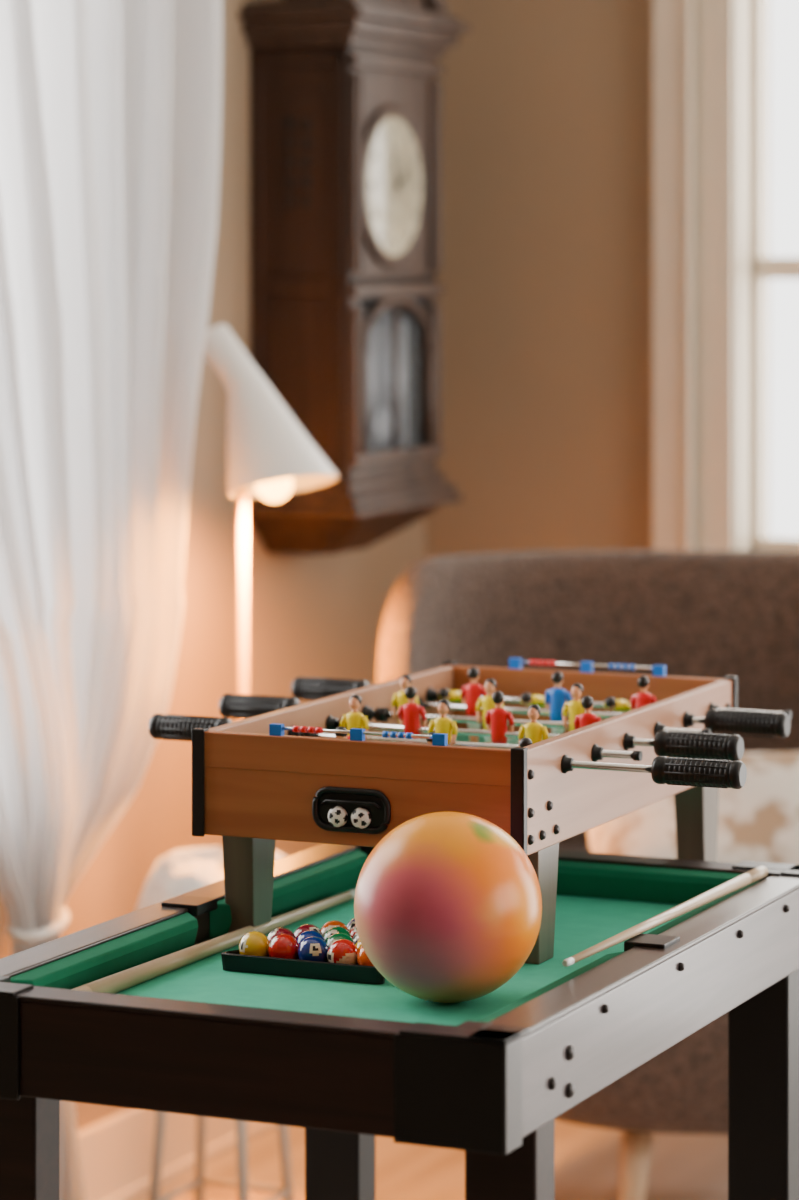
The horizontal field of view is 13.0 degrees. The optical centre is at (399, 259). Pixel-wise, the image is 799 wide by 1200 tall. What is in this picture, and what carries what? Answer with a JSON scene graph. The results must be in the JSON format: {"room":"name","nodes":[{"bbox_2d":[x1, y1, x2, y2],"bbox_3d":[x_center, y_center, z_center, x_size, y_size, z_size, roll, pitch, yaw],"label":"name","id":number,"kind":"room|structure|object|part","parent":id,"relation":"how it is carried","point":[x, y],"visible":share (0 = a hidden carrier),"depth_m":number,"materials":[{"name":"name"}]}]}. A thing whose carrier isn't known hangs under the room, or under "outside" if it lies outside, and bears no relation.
{"room":"game room","nodes":[
{"label":"game room","id":0,"kind":"room"},
{"bbox_2d":[0,0,424,1131],"bbox_3d":[-1.507,0.150,3.457,0.201,2.700,7.600,0,0,24],"label":"wall","id":1,"kind":"structure","parent":0,"point":[320,615],"depth_m":5.94,"materials":[{"name":"beige paint"}]},
{"bbox_2d":[0,0,221,1199],"bbox_3d":[-0.718,0.241,4.704,0.227,2.478,2.396,0,0,24],"label":"curtain","id":2,"kind":"object","parent":1,"relation":"hanging from","point":[110,110],"visible":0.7,"depth_m":5.15,"materials":[{"name":"white fabric"}]},
{"bbox_2d":[77,1108,276,1199],"bbox_3d":[-1.445,1.430,3.320,0.025,0.140,7.400,0,0,24],"label":"baseboard","id":3,"kind":"structure","parent":1,"relation":"attached to","point":[116,1151],"depth_m":5.61,"materials":[{"name":"beige wood"}]},
{"bbox_2d":[239,0,470,554],"bbox_3d":[-0.073,-0.036,6.144,0.230,1.088,0.480,0,0,24],"label":"wall clock","id":4,"kind":"object","parent":1,"relation":"attached to","point":[345,95],"visible":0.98,"depth_m":6.00,"materials":[{"name":"brown wood"}]},
{"bbox_3d":[-0.073,-0.472,6.144,0.230,0.215,0.480,0,0,24],"label":"cornice","id":5,"kind":"part","parent":4,"relation":"part of","materials":[{"name":"brown wood"}]},
{"bbox_3d":[-0.009,0.005,6.116,0.029,0.750,0.380,0,0,24],"label":"frame","id":6,"kind":"part","parent":4,"relation":"part of","materials":[{"name":"brown wood"}]},
{"bbox_2d":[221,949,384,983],"bbox_3d":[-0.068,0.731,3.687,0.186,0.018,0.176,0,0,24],"label":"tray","id":7,"kind":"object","parent":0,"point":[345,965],"depth_m":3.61,"materials":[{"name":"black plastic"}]},
{"bbox_2d":[133,1119,727,1199],"bbox_3d":[0.645,1.540,2.389,5.000,0.080,7.800,0,0,24],"label":"floor","id":8,"kind":"structure","parent":0,"point":[682,1166],"depth_m":5.79,"materials":[{"name":"brown wood"}]},
{"bbox_2d":[136,847,293,1199],"bbox_3d":[-0.252,1.182,5.153,0.265,0.638,0.262,0,0,24],"label":"stool","id":9,"kind":"object","parent":8,"relation":"on","point":[180,871],"visible":0.3,"depth_m":5.12,"materials":[{"name":"beige wood"}]},
{"bbox_2d":[136,847,284,909],"bbox_3d":[-0.252,0.950,5.153,0.265,0.175,0.262,0,0,24],"label":"seat","id":10,"kind":"object","parent":9,"relation":"on","point":[181,871],"depth_m":5.11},
{"bbox_3d":[-0.262,1.211,5.150,0.190,0.579,0.190,0,0,24],"label":"frame","id":11,"kind":"part","parent":9,"relation":"part of","materials":[{"name":"beige wood"}]},
{"bbox_2d":[172,324,338,1199],"bbox_3d":[-0.230,0.800,5.500,0.271,1.400,0.240,0,0,0],"label":"floor lamp","id":12,"kind":"object","parent":8,"relation":"on","point":[271,457],"visible":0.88,"depth_m":5.46,"materials":[{"name":"metal"}]},
{"bbox_3d":[-0.208,0.238,5.471,0.226,0.276,0.171,0,0,0],"label":"lamp shade","id":13,"kind":"part","parent":12,"relation":"part of","materials":[{"name":"white paint"}]},
{"bbox_3d":[-0.196,0.347,5.465,0.058,0.062,0.058,0,0,0],"label":"bulb","id":14,"kind":"part","parent":12,"relation":"part of","materials":[{"name":"beige glass"}]},
{"bbox_2d":[0,843,798,1199],"bbox_3d":[0.015,1.097,3.686,0.612,0.806,0.978,0,0,24],"label":"pool table","id":15,"kind":"object","parent":8,"relation":"on","point":[489,1077],"visible":0.74,"depth_m":3.42,"materials":[{"name":"green fabric"}]},
{"bbox_2d":[71,889,354,993],"bbox_3d":[-0.196,0.730,3.736,0.019,0.020,0.709,0,0,24],"label":"pool cue","id":16,"kind":"object","parent":15,"relation":"on","point":[130,977],"visible":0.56,"depth_m":3.68,"materials":[{"name":"brown wood"}]},
{"bbox_2d":[221,918,384,983],"bbox_3d":[-0.068,0.721,3.687,0.186,0.036,0.176,0,0,24],"label":"ball rack","id":17,"kind":"object","parent":15,"relation":"on","point":[334,951],"visible":0.76,"depth_m":3.63,"materials":[{"name":"black plastic"}]},
{"bbox_2d":[354,812,541,1002],"bbox_3d":[0.048,0.646,3.495,0.188,0.188,0.188,0,0,0],"label":"ball","id":18,"kind":"object","parent":15,"relation":"on","point":[448,905],"visible":1,"depth_m":3.43,"materials":[{"name":"orange plastic"}]},
{"bbox_2d":[148,658,791,963],"bbox_3d":[0.103,0.613,4.003,0.754,0.252,0.704,0,0,24],"label":"game","id":19,"kind":"object","parent":15,"relation":"on","point":[548,758],"visible":0.98,"depth_m":3.81,"materials":[{"name":"brown wood"}]},
{"bbox_2d":[269,723,447,745],"bbox_3d":[-0.044,0.502,3.703,0.204,0.013,0.008,0,0,24],"label":"counter","id":20,"kind":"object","parent":19,"relation":"on","point":[356,734],"depth_m":3.70,"materials":[{"name":"blue plastic"}]},
{"bbox_2d":[509,658,665,676],"bbox_3d":[0.231,0.502,4.322,0.204,0.013,0.008,0,0,24],"label":"counter","id":21,"kind":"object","parent":19,"relation":"on","point":[514,663],"depth_m":4.32,"materials":[{"name":"blue plastic"}]},
{"bbox_2d":[562,866,767,966],"bbox_3d":[0.287,0.691,3.692,0.013,0.014,0.599,0,0,25],"label":"pool cue","id":22,"kind":"object","parent":15,"relation":"on","point":[760,872],"visible":1,"depth_m":3.69,"materials":[{"name":"brown wood"}]},
{"bbox_2d":[377,550,798,1199],"bbox_3d":[0.495,0.994,5.474,1.065,1.019,0.821,0,0,4],"label":"sofa","id":23,"kind":"object","parent":8,"relation":"on","point":[719,614],"visible":0.24,"depth_m":5.78,"materials":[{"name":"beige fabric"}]},
{"bbox_2d":[559,845,591,852],"bbox_3d":[0.491,1.002,5.420,0.756,0.115,0.720,0,0,4],"label":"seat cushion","id":24,"kind":"object","parent":23,"relation":"on","point":[579,848],"depth_m":5.66,"materials":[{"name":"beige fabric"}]},
{"bbox_3d":[0.493,1.173,5.440,0.791,0.255,0.722,0,0,4],"label":"seat","id":25,"kind":"part","parent":23,"relation":"part of","materials":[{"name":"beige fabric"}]},
{"bbox_2d":[588,752,798,864],"bbox_3d":[0.515,0.841,5.250,0.466,0.192,0.198,0,0,4],"label":"throw pillow","id":26,"kind":"object","parent":23,"relation":"on","point":[758,821],"visible":0.45,"depth_m":5.20,"materials":[{"name":"beige fabric"}]},
{"bbox_2d":[425,0,769,558],"bbox_3d":[2.191,0.150,5.861,4.600,2.700,0.200,0,0,24],"label":"wall","id":27,"kind":"structure","parent":0,"point":[545,274],"depth_m":6.60,"materials":[{"name":"beige paint"}]},
{"bbox_2d":[652,0,749,549],"bbox_3d":[1.109,-0.215,6.228,1.395,1.690,0.150,0,0,24],"label":"trim","id":28,"kind":"structure","parent":27,"relation":"attached to","point":[693,41],"depth_m":6.45,"materials":[{"name":"white wood"}]},
{"bbox_2d":[750,0,798,550],"bbox_3d":[1.148,-0.190,6.314,1.075,1.460,0.040,0,0,24],"label":"window","id":29,"kind":"structure","parent":27,"relation":"in","point":[762,267],"depth_m":6.51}
]}

